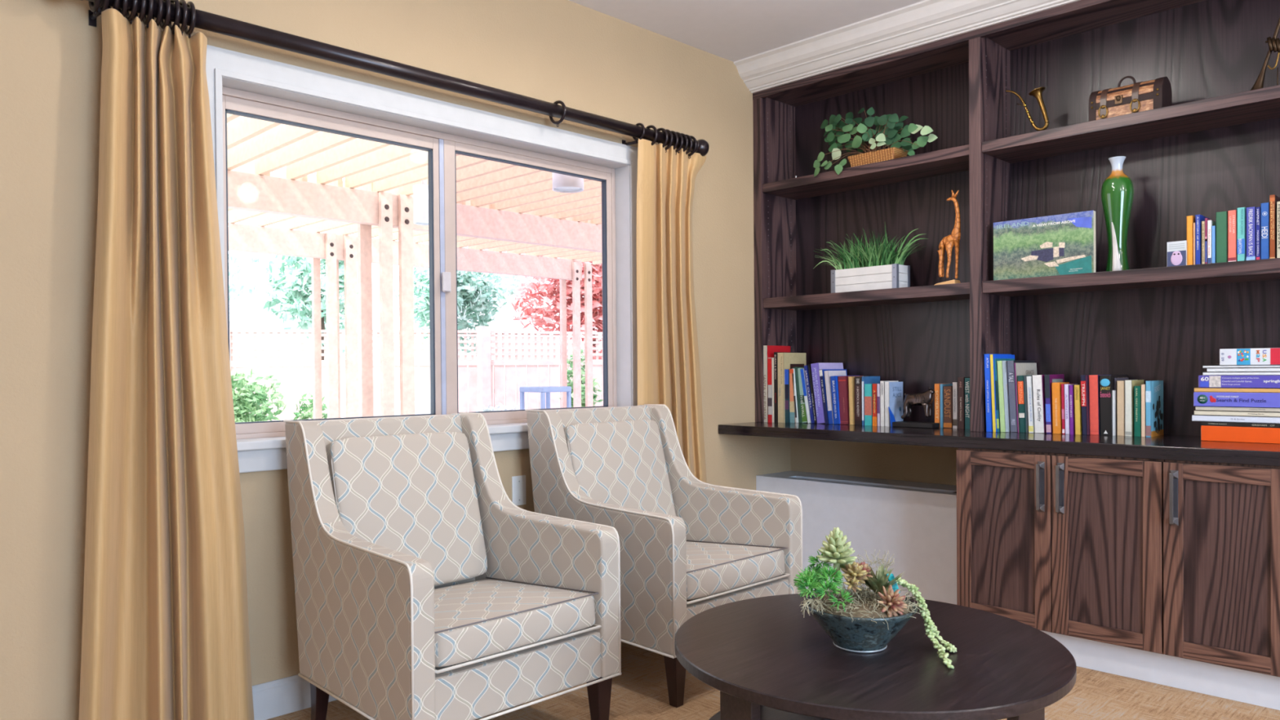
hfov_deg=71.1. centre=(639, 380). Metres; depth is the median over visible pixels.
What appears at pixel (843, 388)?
book
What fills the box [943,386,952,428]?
book
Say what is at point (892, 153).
basket
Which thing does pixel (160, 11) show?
curtain ring
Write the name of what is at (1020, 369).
book
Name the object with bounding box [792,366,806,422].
book
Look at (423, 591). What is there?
armchair
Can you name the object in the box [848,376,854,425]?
book
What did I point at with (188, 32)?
curtain ring
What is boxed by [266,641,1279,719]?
floor
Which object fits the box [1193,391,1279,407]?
board game box
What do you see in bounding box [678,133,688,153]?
curtain ring
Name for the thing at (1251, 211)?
book
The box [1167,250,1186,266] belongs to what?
picture
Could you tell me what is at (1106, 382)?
book
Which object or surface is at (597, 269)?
maple tree
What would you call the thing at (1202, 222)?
book
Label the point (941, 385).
book
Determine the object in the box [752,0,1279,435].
bookcase
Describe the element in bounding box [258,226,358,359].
leafy tree
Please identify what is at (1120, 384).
book
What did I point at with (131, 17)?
curtain ring
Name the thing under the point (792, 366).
picture
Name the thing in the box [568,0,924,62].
ceiling
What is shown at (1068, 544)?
base cabinet
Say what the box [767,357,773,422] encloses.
book
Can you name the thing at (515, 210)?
pergola
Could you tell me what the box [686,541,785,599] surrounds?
seat cushion
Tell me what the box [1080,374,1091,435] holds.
book
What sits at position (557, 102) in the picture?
curtain ring
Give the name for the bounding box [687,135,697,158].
curtain ring
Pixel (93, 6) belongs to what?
curtain ring
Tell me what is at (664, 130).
curtain ring
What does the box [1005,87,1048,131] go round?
saxophone
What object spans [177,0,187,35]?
curtain ring
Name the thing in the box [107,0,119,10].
curtain ring
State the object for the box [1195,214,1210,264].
book
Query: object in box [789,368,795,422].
book
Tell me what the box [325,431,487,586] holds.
cushion
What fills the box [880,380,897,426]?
book
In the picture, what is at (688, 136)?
curtain ring
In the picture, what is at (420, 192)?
light
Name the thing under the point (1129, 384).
book
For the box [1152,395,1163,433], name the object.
picture
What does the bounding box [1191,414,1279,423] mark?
book
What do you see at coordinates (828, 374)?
book
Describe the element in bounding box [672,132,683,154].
curtain ring
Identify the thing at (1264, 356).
board game box
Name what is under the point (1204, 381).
board game box
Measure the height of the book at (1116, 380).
0.241 m
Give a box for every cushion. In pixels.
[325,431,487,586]
[434,579,595,666]
[563,419,675,515]
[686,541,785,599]
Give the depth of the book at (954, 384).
4.25 m
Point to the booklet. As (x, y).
(891, 416)
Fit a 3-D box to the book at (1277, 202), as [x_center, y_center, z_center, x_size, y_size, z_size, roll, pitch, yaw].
[2.381,-0.548,3.311,0.152,0.208,0.016,-1,1,-45]
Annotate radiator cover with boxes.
[755,471,956,604]
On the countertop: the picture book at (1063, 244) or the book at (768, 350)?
the book at (768, 350)
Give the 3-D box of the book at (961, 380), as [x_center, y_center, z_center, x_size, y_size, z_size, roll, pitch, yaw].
[1.575,0.107,4.292,0.162,0.243,0.031,-1,1,-45]
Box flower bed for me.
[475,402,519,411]
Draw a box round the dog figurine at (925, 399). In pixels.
[892,386,939,428]
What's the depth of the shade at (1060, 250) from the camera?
3.80 m
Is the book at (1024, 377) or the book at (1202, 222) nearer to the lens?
the book at (1202, 222)
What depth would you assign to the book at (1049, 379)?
3.88 m
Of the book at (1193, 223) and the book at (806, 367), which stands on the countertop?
the book at (806, 367)
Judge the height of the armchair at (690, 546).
1.016 m
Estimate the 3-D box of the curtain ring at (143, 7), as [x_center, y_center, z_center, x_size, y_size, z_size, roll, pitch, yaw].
[-1.494,-1.112,2.670,0.014,0.112,0.101,-1,1,-44]
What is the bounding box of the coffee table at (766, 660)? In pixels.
[674,592,1076,719]
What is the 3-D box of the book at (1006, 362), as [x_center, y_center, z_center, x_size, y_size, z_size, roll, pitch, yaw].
[1.696,0.073,4.057,0.171,0.314,0.024,-1,1,-45]
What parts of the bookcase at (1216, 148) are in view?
panel, shelf, shelf, rail, shelf, shelf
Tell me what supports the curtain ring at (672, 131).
hanging from the curtain rod
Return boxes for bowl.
[793,527,956,668]
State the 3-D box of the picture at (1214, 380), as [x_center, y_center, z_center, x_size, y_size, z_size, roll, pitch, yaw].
[2.193,0.005,3.412,0.001,0.044,0.038,-1,1,-45]
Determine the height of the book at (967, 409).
0.241 m
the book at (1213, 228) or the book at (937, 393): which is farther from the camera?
the book at (937, 393)
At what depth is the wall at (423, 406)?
9.67 m
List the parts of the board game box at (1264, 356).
sky panel, red panel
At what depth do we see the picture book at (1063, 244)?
3.84 m
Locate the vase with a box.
[1101,155,1133,271]
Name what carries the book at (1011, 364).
on the countertop
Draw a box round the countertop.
[718,422,1279,466]
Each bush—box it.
[230,368,287,422]
[293,391,327,419]
[559,348,603,407]
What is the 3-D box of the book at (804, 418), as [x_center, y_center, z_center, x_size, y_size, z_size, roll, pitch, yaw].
[0.920,0.080,4.848,0.166,0.295,0.078,-1,1,-45]
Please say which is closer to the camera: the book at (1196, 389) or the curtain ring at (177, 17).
the curtain ring at (177, 17)
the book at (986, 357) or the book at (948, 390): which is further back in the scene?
the book at (948, 390)
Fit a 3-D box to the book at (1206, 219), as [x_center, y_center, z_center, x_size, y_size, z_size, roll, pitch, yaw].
[2.212,-0.533,3.469,0.131,0.177,0.007,-1,1,-45]
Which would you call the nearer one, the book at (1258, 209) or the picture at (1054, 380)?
the book at (1258, 209)
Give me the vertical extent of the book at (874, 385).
0.212 m
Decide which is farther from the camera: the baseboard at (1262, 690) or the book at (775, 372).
the book at (775, 372)
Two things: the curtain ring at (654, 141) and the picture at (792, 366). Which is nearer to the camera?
the curtain ring at (654, 141)
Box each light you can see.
[413,180,428,225]
[552,172,583,192]
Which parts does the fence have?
post, rail, post, rail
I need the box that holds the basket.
[847,146,907,167]
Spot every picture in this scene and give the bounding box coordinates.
[790,364,804,368]
[1052,378,1062,382]
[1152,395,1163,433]
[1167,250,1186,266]
[1208,375,1221,386]
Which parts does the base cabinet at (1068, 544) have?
door, handle, handle, door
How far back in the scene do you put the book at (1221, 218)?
3.39 m
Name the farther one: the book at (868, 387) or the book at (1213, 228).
the book at (868, 387)
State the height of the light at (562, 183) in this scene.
0.190 m
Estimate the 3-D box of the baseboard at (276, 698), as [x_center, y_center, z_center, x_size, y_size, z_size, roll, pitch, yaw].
[-1.887,1.099,2.418,7.100,0.122,0.015,-1,1,-45]
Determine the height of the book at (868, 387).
0.211 m
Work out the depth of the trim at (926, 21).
4.25 m
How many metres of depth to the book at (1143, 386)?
3.66 m
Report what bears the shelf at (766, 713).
attached to the coffee table at (766, 660)
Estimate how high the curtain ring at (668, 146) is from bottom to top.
0.112 m
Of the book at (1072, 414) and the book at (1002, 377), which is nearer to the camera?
the book at (1072, 414)
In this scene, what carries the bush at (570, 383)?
on the ground
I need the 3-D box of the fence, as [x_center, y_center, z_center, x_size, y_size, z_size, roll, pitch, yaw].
[-2.844,0.119,13.588,11.795,1.860,0.680,-1,1,-22]
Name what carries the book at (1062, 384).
on the countertop
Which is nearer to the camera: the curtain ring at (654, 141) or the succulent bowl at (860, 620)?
the succulent bowl at (860, 620)
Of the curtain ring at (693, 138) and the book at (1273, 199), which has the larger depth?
the curtain ring at (693, 138)
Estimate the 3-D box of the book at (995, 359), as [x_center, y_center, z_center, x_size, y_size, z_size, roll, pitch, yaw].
[1.661,0.066,4.063,0.201,0.329,0.027,-1,1,-45]
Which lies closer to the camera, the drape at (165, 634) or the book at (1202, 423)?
the drape at (165, 634)
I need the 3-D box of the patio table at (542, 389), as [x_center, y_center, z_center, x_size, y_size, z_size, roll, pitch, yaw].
[-0.882,0.574,8.389,0.350,1.030,0.350,-1,1,-45]
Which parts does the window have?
sash, sill, meeting rail, sash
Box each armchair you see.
[283,412,621,719]
[524,404,802,707]
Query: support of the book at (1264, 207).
on the bookcase at (1216, 148)
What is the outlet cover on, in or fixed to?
attached to the wall at (588, 60)
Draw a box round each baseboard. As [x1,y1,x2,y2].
[252,674,336,719]
[1040,630,1279,710]
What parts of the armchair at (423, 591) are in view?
leg, arm, backrest, seat frame, arm, leg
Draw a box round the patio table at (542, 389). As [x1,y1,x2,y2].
[519,386,571,409]
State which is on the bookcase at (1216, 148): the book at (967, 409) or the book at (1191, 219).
the book at (1191, 219)
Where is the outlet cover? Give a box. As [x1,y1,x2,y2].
[511,475,525,505]
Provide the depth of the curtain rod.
3.24 m
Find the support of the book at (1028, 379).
on the countertop
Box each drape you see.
[79,8,253,719]
[636,138,706,483]
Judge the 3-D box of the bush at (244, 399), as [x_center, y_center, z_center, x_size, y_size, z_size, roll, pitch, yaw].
[-4.097,0.284,8.991,1.086,0.824,0.694,-1,1,-45]
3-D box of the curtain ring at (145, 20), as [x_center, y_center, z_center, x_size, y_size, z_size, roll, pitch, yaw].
[-1.479,-1.113,2.686,0.014,0.112,0.101,-1,1,-42]
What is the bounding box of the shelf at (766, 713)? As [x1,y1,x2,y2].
[708,705,831,719]
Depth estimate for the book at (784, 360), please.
4.83 m
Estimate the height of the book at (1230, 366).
0.010 m
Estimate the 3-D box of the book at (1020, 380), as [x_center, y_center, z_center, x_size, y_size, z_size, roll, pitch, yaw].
[1.741,0.104,4.010,0.162,0.252,0.034,-1,1,-45]
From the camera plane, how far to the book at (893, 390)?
4.47 m
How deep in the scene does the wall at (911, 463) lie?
4.77 m
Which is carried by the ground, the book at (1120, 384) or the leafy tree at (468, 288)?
the leafy tree at (468, 288)
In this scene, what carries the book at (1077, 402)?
on the countertop
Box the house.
[228,271,324,422]
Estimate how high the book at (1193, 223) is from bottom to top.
0.164 m
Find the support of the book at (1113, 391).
on the countertop
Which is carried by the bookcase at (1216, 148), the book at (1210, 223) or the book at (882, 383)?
the book at (1210, 223)
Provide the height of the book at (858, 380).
0.247 m
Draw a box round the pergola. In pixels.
[226,113,601,418]
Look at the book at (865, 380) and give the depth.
4.54 m
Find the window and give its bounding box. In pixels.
[205,44,637,473]
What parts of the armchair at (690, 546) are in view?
backrest, arm, leg, arm, seat frame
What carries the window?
in the wall at (588, 60)
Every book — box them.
[763,345,790,422]
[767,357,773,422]
[772,357,774,422]
[773,351,789,422]
[777,352,806,422]
[784,368,790,422]
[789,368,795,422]
[791,368,798,422]
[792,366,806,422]
[797,368,807,422]
[800,368,811,422]
[804,364,814,423]
[808,364,817,423]
[810,362,843,423]
[818,368,847,423]
[824,370,846,424]
[830,375,849,424]
[837,375,863,424]
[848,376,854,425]
[854,376,862,425]
[862,376,879,425]
[864,383,872,426]
[872,383,877,426]
[876,383,880,426]
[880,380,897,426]
[884,382,902,426]
[934,383,940,427]
[939,383,952,427]
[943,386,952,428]
[952,382,957,428]
[957,377,969,428]
[964,377,970,429]
[983,353,992,431]
[990,354,1014,431]
[993,210,1096,279]
[994,358,1014,431]
[996,360,1010,432]
[1005,361,1009,426]
[1006,360,1035,431]
[1014,363,1036,432]
[1017,375,1029,432]
[1023,375,1031,432]
[1026,376,1034,432]
[1031,374,1046,432]
[1044,373,1064,433]
[1051,382,1069,434]
[1061,383,1068,434]
[1064,383,1077,434]
[1069,385,1075,434]
[1074,384,1082,435]
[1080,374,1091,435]
[1088,374,1110,435]
[1099,374,1127,435]
[1112,390,1115,435]
[1114,377,1128,435]
[1116,380,1124,435]
[1124,379,1143,435]
[1133,386,1141,436]
[1141,384,1145,436]
[1145,380,1163,436]
[1186,215,1195,265]
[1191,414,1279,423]
[1193,222,1195,264]
[1194,387,1279,392]
[1194,410,1279,417]
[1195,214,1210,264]
[1195,405,1279,412]
[1200,421,1279,427]
[1201,221,1204,263]
[1202,364,1279,368]
[1202,371,1279,375]
[1204,217,1215,263]
[1206,367,1279,372]
[1207,220,1216,263]
[1211,226,1216,262]
[1215,211,1227,262]
[1227,209,1236,262]
[1236,207,1246,261]
[1246,206,1256,260]
[1256,207,1260,259]
[1260,202,1269,259]
[1269,195,1279,258]
[1276,201,1279,257]
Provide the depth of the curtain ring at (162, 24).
2.69 m
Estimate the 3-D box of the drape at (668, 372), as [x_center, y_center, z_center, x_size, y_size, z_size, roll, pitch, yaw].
[0.177,-0.007,4.348,0.557,2.229,0.080,-1,1,-44]
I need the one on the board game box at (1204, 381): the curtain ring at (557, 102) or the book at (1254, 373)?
the book at (1254, 373)
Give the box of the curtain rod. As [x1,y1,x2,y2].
[80,0,709,155]
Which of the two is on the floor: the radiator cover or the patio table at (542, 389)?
the radiator cover
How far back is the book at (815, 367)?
4.72 m
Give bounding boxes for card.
[1167,240,1186,266]
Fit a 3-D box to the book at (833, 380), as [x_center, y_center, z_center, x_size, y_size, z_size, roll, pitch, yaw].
[1.092,0.102,4.725,0.236,0.252,0.051,-1,1,-45]
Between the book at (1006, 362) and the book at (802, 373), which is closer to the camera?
the book at (1006, 362)
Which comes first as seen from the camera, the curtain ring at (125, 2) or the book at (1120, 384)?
the curtain ring at (125, 2)
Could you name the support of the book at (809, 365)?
on the countertop
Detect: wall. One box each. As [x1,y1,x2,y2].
[0,0,791,719]
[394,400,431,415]
[790,438,958,485]
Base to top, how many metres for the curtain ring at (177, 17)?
0.112 m
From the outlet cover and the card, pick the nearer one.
the card
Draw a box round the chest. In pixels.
[1088,75,1172,121]
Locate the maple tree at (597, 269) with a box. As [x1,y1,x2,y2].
[510,255,602,365]
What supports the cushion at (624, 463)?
on the armchair at (690, 546)
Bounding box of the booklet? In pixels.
[888,406,895,426]
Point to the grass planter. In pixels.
(883, 270)
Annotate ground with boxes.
[342,392,559,417]
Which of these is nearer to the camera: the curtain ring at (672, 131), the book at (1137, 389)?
the book at (1137, 389)
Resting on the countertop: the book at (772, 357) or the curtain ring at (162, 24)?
the book at (772, 357)
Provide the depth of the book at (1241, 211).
3.34 m
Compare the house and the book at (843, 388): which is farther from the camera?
the house
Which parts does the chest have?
lid, handle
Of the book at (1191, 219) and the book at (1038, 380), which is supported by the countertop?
the book at (1038, 380)
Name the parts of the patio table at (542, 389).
leg, leg, leg, leg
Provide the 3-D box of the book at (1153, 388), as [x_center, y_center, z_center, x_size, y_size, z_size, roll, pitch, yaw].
[2.134,0.116,3.708,0.171,0.228,0.024,-1,1,-45]
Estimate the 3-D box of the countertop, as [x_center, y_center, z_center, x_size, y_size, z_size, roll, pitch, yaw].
[2.206,0.258,3.351,0.645,0.049,4.449,-1,1,-45]
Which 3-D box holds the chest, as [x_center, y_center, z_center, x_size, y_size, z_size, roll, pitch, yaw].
[2.018,-1.162,3.689,0.144,0.188,0.275,-1,1,-45]
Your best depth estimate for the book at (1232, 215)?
3.36 m
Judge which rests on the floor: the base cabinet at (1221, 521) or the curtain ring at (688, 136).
the base cabinet at (1221, 521)
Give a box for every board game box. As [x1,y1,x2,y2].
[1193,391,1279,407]
[1198,375,1279,387]
[1200,425,1279,444]
[1219,347,1279,364]
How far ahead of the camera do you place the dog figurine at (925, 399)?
4.34 m
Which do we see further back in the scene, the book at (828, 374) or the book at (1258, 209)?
the book at (828, 374)
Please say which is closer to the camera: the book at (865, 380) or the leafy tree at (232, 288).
the book at (865, 380)
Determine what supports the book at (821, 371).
on the countertop
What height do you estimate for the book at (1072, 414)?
0.210 m
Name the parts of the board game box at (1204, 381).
printed panel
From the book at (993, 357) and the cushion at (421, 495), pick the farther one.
the book at (993, 357)
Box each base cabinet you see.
[955,448,1164,654]
[1163,459,1279,676]
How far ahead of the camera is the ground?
35.63 m
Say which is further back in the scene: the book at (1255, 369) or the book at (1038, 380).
the book at (1038, 380)
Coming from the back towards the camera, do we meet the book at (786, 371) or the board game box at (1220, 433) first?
the book at (786, 371)
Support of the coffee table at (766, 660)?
on the floor
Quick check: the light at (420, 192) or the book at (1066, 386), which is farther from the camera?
the light at (420, 192)
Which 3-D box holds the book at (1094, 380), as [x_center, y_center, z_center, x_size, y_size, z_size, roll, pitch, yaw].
[1.975,0.103,3.836,0.166,0.253,0.037,-1,0,-45]
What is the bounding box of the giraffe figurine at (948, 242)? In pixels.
[934,190,960,284]
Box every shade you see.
[1058,248,1063,256]
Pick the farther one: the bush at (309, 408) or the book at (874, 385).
the bush at (309, 408)
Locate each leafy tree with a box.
[228,251,268,300]
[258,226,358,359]
[393,247,520,352]
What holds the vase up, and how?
on the bookcase at (1216, 148)
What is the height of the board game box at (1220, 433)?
0.058 m
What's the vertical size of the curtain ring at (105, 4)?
0.112 m
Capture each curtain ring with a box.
[88,0,100,15]
[100,0,109,13]
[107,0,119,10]
[117,0,128,17]
[124,0,137,24]
[133,0,146,22]
[142,0,153,28]
[151,0,163,28]
[159,0,171,31]
[168,0,180,34]
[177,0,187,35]
[184,1,195,38]
[549,100,566,127]
[646,124,657,145]
[654,128,668,147]
[657,128,673,152]
[665,130,678,150]
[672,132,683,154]
[676,134,693,154]
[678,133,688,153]
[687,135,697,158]
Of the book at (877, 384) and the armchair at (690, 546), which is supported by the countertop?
the book at (877, 384)
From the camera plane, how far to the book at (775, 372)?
4.84 m
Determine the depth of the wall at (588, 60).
3.01 m
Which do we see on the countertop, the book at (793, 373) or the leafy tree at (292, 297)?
the book at (793, 373)
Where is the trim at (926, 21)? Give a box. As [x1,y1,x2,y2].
[733,0,1079,93]
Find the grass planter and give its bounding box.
[813,225,928,293]
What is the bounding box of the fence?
[229,324,603,421]
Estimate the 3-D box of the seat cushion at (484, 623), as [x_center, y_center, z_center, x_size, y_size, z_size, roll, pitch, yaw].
[-0.548,0.752,2.844,0.599,0.147,0.608,-1,1,-45]
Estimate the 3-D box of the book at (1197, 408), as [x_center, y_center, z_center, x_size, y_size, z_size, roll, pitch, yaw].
[2.360,0.107,3.416,0.241,0.016,0.360,-1,1,-45]

